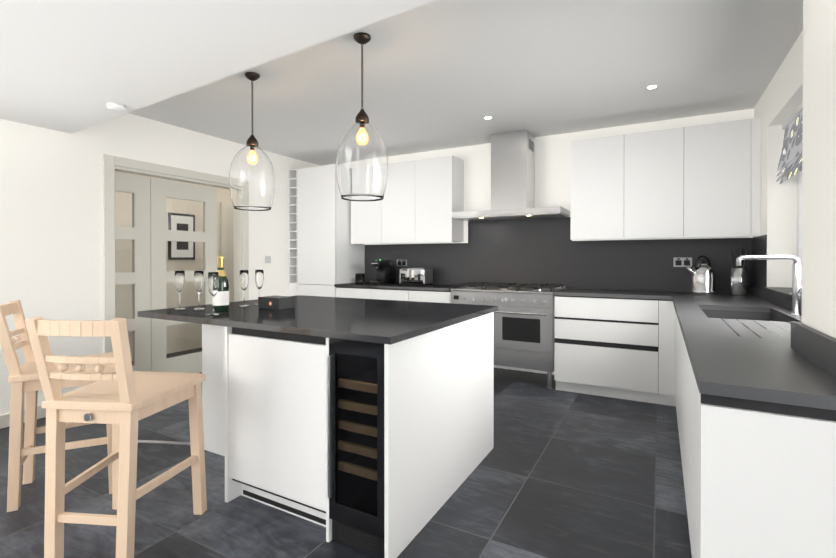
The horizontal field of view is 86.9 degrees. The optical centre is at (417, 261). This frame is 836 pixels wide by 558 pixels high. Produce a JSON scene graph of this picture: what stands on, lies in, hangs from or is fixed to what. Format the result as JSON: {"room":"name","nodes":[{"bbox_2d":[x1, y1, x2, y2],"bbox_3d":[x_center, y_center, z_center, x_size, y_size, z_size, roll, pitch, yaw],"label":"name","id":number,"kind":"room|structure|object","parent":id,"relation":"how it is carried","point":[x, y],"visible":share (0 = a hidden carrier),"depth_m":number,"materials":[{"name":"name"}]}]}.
{"room":"kitchen","nodes":[
{"label":"kitchen","id":0,"kind":"room"},
{"bbox_2d":[0,113,318,414],"bbox_3d":[-3.262,-0.056,2.762,0.120,2.500,8.120,0,0,29],"label":"wall","id":1,"kind":"structure","parent":0,"point":[51,224],"depth_m":3.55,"materials":[{"name":"white paint"}]},
{"bbox_2d":[0,405,45,428],"bbox_3d":[-3.400,1.149,2.377,0.016,0.095,7.300,0,0,29],"label":"baseboard","id":2,"kind":"structure","parent":1,"relation":"attached to","point":[5,418],"depth_m":3.18,"materials":[{"name":"white paint"}]},
{"bbox_2d":[115,172,150,370],"bbox_3d":[-2.740,0.191,3.901,0.040,1.977,0.720,0,0,29],"label":"sliding door","id":3,"kind":"structure","parent":1,"relation":"in","point":[132,248],"depth_m":4.08,"materials":[{"name":"beige paint"}]},
{"bbox_2d":[103,154,248,352],"bbox_3d":[-2.349,0.137,4.406,0.140,2.095,1.490,0,0,29],"label":"door frame","id":4,"kind":"structure","parent":1,"relation":"attached to","point":[112,164],"depth_m":3.97,"materials":[{"name":"white paint"}]},
{"bbox_2d":[150,178,217,372],"bbox_3d":[-2.392,0.187,4.535,0.040,1.977,0.720,0,0,29],"label":"sliding door","id":5,"kind":"structure","parent":1,"relation":"in","point":[183,226],"depth_m":4.47,"materials":[{"name":"beige paint"}]},
{"bbox_2d":[265,256,270,262],"bbox_3d":[-1.800,-0.021,5.290,0.008,0.086,0.086,0,0,29],"label":"switch plate","id":6,"kind":"object","parent":1,"relation":"attached to","point":[267,259],"visible":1,"depth_m":5.29,"materials":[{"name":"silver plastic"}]},
{"bbox_2d":[115,171,231,255],"bbox_3d":[-3.496,-0.045,5.161,0.100,2.450,5.100,0,0,29],"label":"wall","id":7,"kind":"structure","parent":0,"point":[223,195],"depth_m":6.25,"materials":[{"name":"beige paint"}]},
{"bbox_2d":[220,202,233,301],"bbox_3d":[-2.581,0.159,6.679,0.040,2.015,0.920,0,0,29],"label":"hall door","id":8,"kind":"structure","parent":7,"relation":"in","point":[226,233],"depth_m":6.36,"materials":[{"name":"white paint"}]},
{"bbox_2d":[0,0,434,133],"bbox_3d":[-1.184,-1.142,-0.183,6.348,0.288,4.970,0,0,29],"label":"ceiling","id":9,"kind":"structure","parent":0,"point":[70,66],"depth_m":2.06,"materials":[{"name":"white paint"}]},
{"bbox_2d":[107,102,124,111],"bbox_3d":[-1.960,-0.999,2.862,0.100,0.032,0.100,0,0,29],"label":"smoke detector","id":10,"kind":"object","parent":9,"relation":"attached to","point":[115,107],"visible":1,"depth_m":2.83,"materials":[{"name":"white plastic"}]},
{"bbox_2d":[0,367,691,557],"bbox_3d":[-0.558,1.253,1.284,6.650,0.100,8.120,0,0,29],"label":"floor","id":11,"kind":"structure","parent":0,"point":[555,473],"depth_m":2.22,"materials":[{"name":"tile"}]},
{"bbox_2d":[0,300,115,511],"bbox_3d":[-1.884,0.703,2.350,0.508,0.990,0.460,0,0,-31],"label":"bar stool","id":12,"kind":"object","parent":11,"relation":"on","point":[23,378],"visible":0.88,"depth_m":2.21,"materials":[{"name":"brown wood"}]},
{"bbox_2d":[25,317,206,557],"bbox_3d":[-1.270,0.706,1.897,0.460,0.990,0.508,0,0,6],"label":"bar stool","id":13,"kind":"object","parent":11,"relation":"on","point":[124,399],"visible":1,"depth_m":1.73,"materials":[{"name":"brown wood"}]},
{"bbox_2d":[289,169,297,295],"bbox_3d":[-1.433,0.009,5.813,0.144,2.335,0.589,0,0,29],"label":"wine rack","id":14,"kind":"object","parent":11,"relation":"on","point":[293,242],"visible":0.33,"depth_m":5.60,"materials":[{"name":"white"}]},
{"bbox_2d":[163,311,494,557],"bbox_3d":[-0.525,0.756,2.664,1.618,0.879,1.244,0,0,29],"label":"kitchen island","id":15,"kind":"object","parent":11,"relation":"on","point":[265,402],"depth_m":2.06,"materials":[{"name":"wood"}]},
{"bbox_2d":[138,295,497,346],"bbox_3d":[-0.546,0.300,2.672,1.710,0.030,1.286,0,0,29],"label":"island countertop","id":16,"kind":"structure","parent":15,"relation":"on","point":[386,322],"depth_m":2.30,"materials":[{"name":"black stone"}]},
{"bbox_2d":[175,271,185,309],"bbox_3d":[-1.425,0.170,2.639,0.064,0.228,0.064,0,0,29],"label":"flute","id":17,"kind":"object","parent":16,"relation":"on","point":[179,280],"visible":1,"depth_m":2.62,"materials":[{"name":"clear glass"}]},
{"bbox_2d":[194,271,204,309],"bbox_3d":[-1.311,0.170,2.639,0.064,0.228,0.064,0,0,29],"label":"flute","id":18,"kind":"object","parent":16,"relation":"on","point":[198,280],"visible":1,"depth_m":2.62,"materials":[{"name":"clear glass"}]},
{"bbox_2d":[207,272,218,314],"bbox_3d":[-1.102,0.172,2.375,0.064,0.228,0.064,0,0,29],"label":"flute","id":19,"kind":"object","parent":16,"relation":"on","point":[213,281],"visible":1,"depth_m":2.36,"materials":[{"name":"clear glass"}]},
{"bbox_2d":[212,255,228,311],"bbox_3d":[-1.134,0.125,2.535,0.089,0.320,0.089,0,0,29],"label":"champagne bottle","id":20,"kind":"object","parent":16,"relation":"on","point":[221,300],"visible":0.83,"depth_m":2.51,"materials":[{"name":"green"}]},
{"bbox_2d":[239,270,248,306],"bbox_3d":[-1.104,0.169,2.798,0.064,0.228,0.064,0,0,29],"label":"flute","id":21,"kind":"object","parent":16,"relation":"on","point":[244,277],"visible":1,"depth_m":2.78,"materials":[{"name":"clear glass"}]},
{"bbox_2d":[255,270,263,304],"bbox_3d":[-1.052,0.169,2.924,0.064,0.228,0.064,0,0,29],"label":"flute","id":22,"kind":"object","parent":16,"relation":"on","point":[259,277],"visible":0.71,"depth_m":2.90,"materials":[{"name":"clear glass"}]},
{"bbox_2d":[258,296,294,309],"bbox_3d":[-0.862,0.250,2.688,0.174,0.068,0.136,0,0,29],"label":"gift box","id":23,"kind":"object","parent":16,"relation":"on","point":[276,302],"visible":1,"depth_m":2.64,"materials":[{"name":"grey"}]},
{"bbox_2d":[327,338,383,557],"bbox_3d":[-0.116,0.760,2.064,0.278,0.874,0.613,0,0,29],"label":"wine cooler","id":24,"kind":"object","parent":15,"relation":"in","point":[355,375],"visible":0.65,"depth_m":1.81,"materials":[{"name":"black glass"}]},
{"bbox_2d":[297,164,363,296],"bbox_3d":[-1.105,0.010,5.633,0.598,2.335,0.589,0,0,29],"label":"tall larder","id":25,"kind":"object","parent":11,"relation":"on","point":[330,255],"visible":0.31,"depth_m":5.37,"materials":[{"name":"white"}]},
{"bbox_2d":[334,286,369,298],"bbox_3d":[-0.620,0.739,5.371,0.502,0.880,0.588,0,0,29],"label":"base cabinet","id":26,"kind":"object","parent":11,"relation":"on","point":[341,291],"depth_m":5.12,"materials":[{"name":"white"}]},
{"bbox_2d":[370,290,409,300],"bbox_3d":[-0.180,0.740,5.129,0.501,0.880,0.588,0,0,29],"label":"base cabinet","id":27,"kind":"object","parent":11,"relation":"on","point":[400,295],"depth_m":4.85,"materials":[{"name":"white"}]},
{"bbox_2d":[410,286,464,302],"bbox_3d":[0.259,0.742,4.888,0.501,0.880,0.588,0,0,29],"label":"base cabinet","id":28,"kind":"object","parent":11,"relation":"on","point":[438,293],"depth_m":4.61,"materials":[{"name":"white wood"}]},
{"bbox_2d":[334,282,461,289],"bbox_3d":[-0.186,0.285,5.118,1.504,0.030,0.608,0,0,29],"label":"countertop","id":29,"kind":"structure","parent":28,"relation":"on","point":[361,286],"depth_m":4.92,"materials":[{"name":"black stone"}]},
{"bbox_2d":[355,273,364,282],"bbox_3d":[-0.716,0.207,5.426,0.116,0.120,0.116,0,0,29],"label":"jar","id":30,"kind":"object","parent":29,"relation":"on","point":[359,277],"visible":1,"depth_m":5.38,"materials":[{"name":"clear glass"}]},
{"bbox_2d":[370,260,394,284],"bbox_3d":[-0.425,0.124,5.312,0.130,0.288,0.380,0,0,29],"label":"coffee machine","id":31,"kind":"object","parent":29,"relation":"on","point":[385,271],"visible":1,"depth_m":5.26,"materials":[{"name":"black plastic"}]},
{"bbox_2d":[399,267,432,284],"bbox_3d":[-0.026,0.166,5.104,0.330,0.206,0.230,0,0,29],"label":"toaster","id":32,"kind":"object","parent":29,"relation":"on","point":[416,275],"visible":1,"depth_m":5.03,"materials":[{"name":"silver metal"}]},
{"bbox_2d":[451,282,564,388],"bbox_3d":[0.913,0.707,4.489,1.016,0.953,0.658,0,0,29],"label":"range cooker","id":33,"kind":"object","parent":11,"relation":"on","point":[524,318],"visible":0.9,"depth_m":4.16,"materials":[{"name":"silver metal"}]},
{"bbox_2d":[554,294,673,405],"bbox_3d":[1.806,0.747,4.039,0.970,0.880,0.588,0,0,29],"label":"base cabinet","id":34,"kind":"object","parent":11,"relation":"on","point":[621,348],"depth_m":3.77,"materials":[{"name":"white"}]},
{"bbox_2d":[554,288,753,301],"bbox_3d":[2.048,0.293,3.891,1.535,0.030,0.609,0,0,29],"label":"countertop","id":35,"kind":"structure","parent":34,"relation":"on","point":[569,292],"depth_m":3.82,"materials":[{"name":"black stone"}]},
{"bbox_2d":[686,255,715,294],"bbox_3d":[2.431,0.113,3.789,0.223,0.330,0.196,0,0,29],"label":"kettle","id":36,"kind":"object","parent":35,"relation":"on","point":[702,277],"visible":1,"depth_m":3.72,"materials":[{"name":"silver metal"}]},
{"bbox_2d":[730,248,748,295],"bbox_3d":[2.631,0.084,3.610,0.129,0.389,0.124,0,0,29],"label":"knife block","id":37,"kind":"object","parent":35,"relation":"on","point":[738,280],"visible":0.98,"depth_m":3.57,"materials":[{"name":"silver metal"}]},
{"bbox_2d":[670,294,789,313],"bbox_3d":[2.151,0.297,3.111,0.605,0.030,0.659,0,0,29],"label":"countertop","id":38,"kind":"structure","parent":34,"relation":"on","point":[755,305],"depth_m":2.90,"materials":[{"name":"grey stone"}]},
{"bbox_2d":[674,334,677,422],"bbox_3d":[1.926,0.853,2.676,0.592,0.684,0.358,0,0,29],"label":"base cabinet","id":39,"kind":"object","parent":11,"relation":"on","point":[675,335],"depth_m":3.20,"materials":[{"name":"white wood"}]},
{"bbox_2d":[678,330,681,459],"bbox_3d":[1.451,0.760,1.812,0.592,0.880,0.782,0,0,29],"label":"base cabinet","id":40,"kind":"object","parent":11,"relation":"on","point":[679,331],"depth_m":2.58,"materials":[{"name":"white"}]},
{"bbox_2d":[674,310,793,333],"bbox_3d":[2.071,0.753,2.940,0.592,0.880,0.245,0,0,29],"label":"base cabinet","id":41,"kind":"object","parent":11,"relation":"on","point":[676,312],"depth_m":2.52,"materials":[{"name":"white"}]},
{"bbox_2d":[682,342,835,557],"bbox_3d":[0.985,0.763,1.280,0.318,0.880,0.604,0,0,29],"label":"base cabinet","id":42,"kind":"object","parent":11,"relation":"on","point":[759,470],"depth_m":1.04,"materials":[{"name":"white laminate"}]},
{"bbox_2d":[678,314,835,405],"bbox_3d":[1.296,0.322,1.555,0.605,0.060,1.410,0,0,29],"label":"countertop","id":43,"kind":"structure","parent":42,"relation":"on","point":[740,355],"depth_m":1.30,"materials":[{"name":"grey stone"}]},
{"bbox_2d":[736,255,801,315],"bbox_3d":[1.881,0.127,2.358,0.287,0.319,0.128,0,0,29],"label":"mixer tap","id":44,"kind":"object","parent":43,"relation":"on","point":[796,286],"visible":0.96,"depth_m":2.33,"materials":[{"name":"silver metal"}]},
{"bbox_2d":[130,0,802,165],"bbox_3d":[-0.558,-1.347,1.269,6.650,0.100,8.120,0,0,29],"label":"ceiling","id":45,"kind":"structure","parent":0,"point":[442,74],"depth_m":3.11,"materials":[{"name":"white paint"}]},
{"bbox_2d":[229,72,274,210],"bbox_3d":[-1.159,-0.837,3.085,0.304,0.938,0.304,0,0,29],"label":"pendant light","id":46,"kind":"object","parent":45,"relation":"hanging from","point":[251,180],"visible":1,"depth_m":2.98,"materials":[{"name":"clear glass"}]},
{"bbox_2d":[336,32,387,200],"bbox_3d":[-0.323,-0.833,2.558,0.304,0.938,0.304,0,0,29],"label":"pendant light","id":47,"kind":"object","parent":45,"relation":"hanging from","point":[361,164],"visible":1,"depth_m":2.45,"materials":[{"name":"clear glass"}]},
{"bbox_2d":[483,116,492,119],"bbox_3d":[0.640,-1.310,4.022,0.092,0.005,0.092,0,0,29],"label":"recessed light","id":48,"kind":"object","parent":45,"relation":"in","point":[488,117],"visible":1,"depth_m":4.01,"materials":[{"name":"white plastic"}]},
{"bbox_2d":[645,84,658,89],"bbox_3d":[1.749,-1.305,3.299,0.092,0.005,0.092,0,0,29],"label":"recessed light","id":49,"kind":"object","parent":45,"relation":"in","point":[652,86],"visible":1,"depth_m":3.29,"materials":[{"name":"white plastic"}]},
{"bbox_2d":[323,109,753,374],"bbox_3d":[0.936,-0.069,4.974,5.350,2.500,0.200,0,0,29],"label":"wall","id":50,"kind":"structure","parent":0,"point":[552,170],"depth_m":4.62,"materials":[{"name":"white paint"}]},
{"bbox_2d":[351,155,463,243],"bbox_3d":[-0.152,-0.684,5.253,1.370,0.943,0.329,0,0,29],"label":"upper cabinet","id":51,"kind":"object","parent":50,"relation":"attached to","point":[422,201],"visible":0.81,"depth_m":5.01,"materials":[{"name":"white"}]},
{"bbox_2d":[452,130,569,221],"bbox_3d":[0.955,-0.878,4.558,1.100,0.870,0.497,0,0,29],"label":"hood chimney","id":52,"kind":"object","parent":50,"relation":"attached to","point":[512,175],"visible":1,"depth_m":4.49,"materials":[{"name":"silver metal"}]},
{"bbox_2d":[364,217,766,293],"bbox_3d":[0.959,-0.091,4.527,4.080,0.730,0.560,0,0,29],"label":"backsplash","id":53,"kind":"structure","parent":50,"relation":"attached to","point":[539,251],"depth_m":4.55,"materials":[{"name":"grey"}]},
{"bbox_2d":[397,259,406,265],"bbox_3d":[-0.201,0.018,5.470,0.146,0.086,0.009,0,0,29],"label":"double electrical outlet","id":54,"kind":"object","parent":53,"relation":"attached to","point":[401,262],"visible":1,"depth_m":5.47,"materials":[{"name":"silver metal"}]},
{"bbox_2d":[673,257,691,266],"bbox_3d":[2.420,0.007,4.030,0.146,0.086,0.009,0,0,29],"label":"double electrical outlet","id":55,"kind":"object","parent":53,"relation":"attached to","point":[682,261],"visible":1,"depth_m":4.03,"materials":[{"name":"silver metal"}]},
{"bbox_2d":[570,117,760,239],"bbox_3d":[2.161,-0.676,3.983,1.447,0.943,0.329,0,0,29],"label":"upper cabinet","id":56,"kind":"object","parent":50,"relation":"attached to","point":[702,180],"visible":0.96,"depth_m":3.79,"materials":[{"name":"white"}]},
{"bbox_2d":[753,31,802,287],"bbox_3d":[2.335,-0.054,2.483,0.300,2.500,2.820,0,0,29],"label":"wall","id":57,"kind":"structure","parent":0,"point":[780,101],"depth_m":3.25,"materials":[{"name":"white paint"}]},
{"bbox_2d":[702,286,835,377],"bbox_3d":[1.837,0.347,2.404,0.475,0.300,3.419,0,0,29],"label":"backsplash","id":58,"kind":"structure","parent":57,"relation":"attached to","point":[820,347],"depth_m":1.42,"materials":[{"name":"grey stone"}]},
{"bbox_2d":[776,102,802,183],"bbox_3d":[2.146,-0.782,2.274,0.074,0.438,2.200,0,0,29],"label":"blind","id":59,"kind":"object","parent":57,"relation":"attached to","point":[790,164],"visible":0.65,"depth_m":2.97,"materials":[{"name":"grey fabric"}]},
{"bbox_2d":[796,171,801,285],"bbox_3d":[2.249,-0.402,2.220,0.060,1.200,2.240,0,0,29],"label":"window","id":60,"kind":"structure","parent":57,"relation":"in","point":[799,221],"depth_m":3.16,"materials":[{"name":"white plastic"}]},
{"bbox_2d":[802,0,835,337],"bbox_3d":[1.912,-0.043,0.747,1.810,2.500,0.629,0,0,29],"label":"wall","id":61,"kind":"structure","parent":0,"point":[819,187],"depth_m":1.30,"materials":[{"name":"white paint"}]}
]}

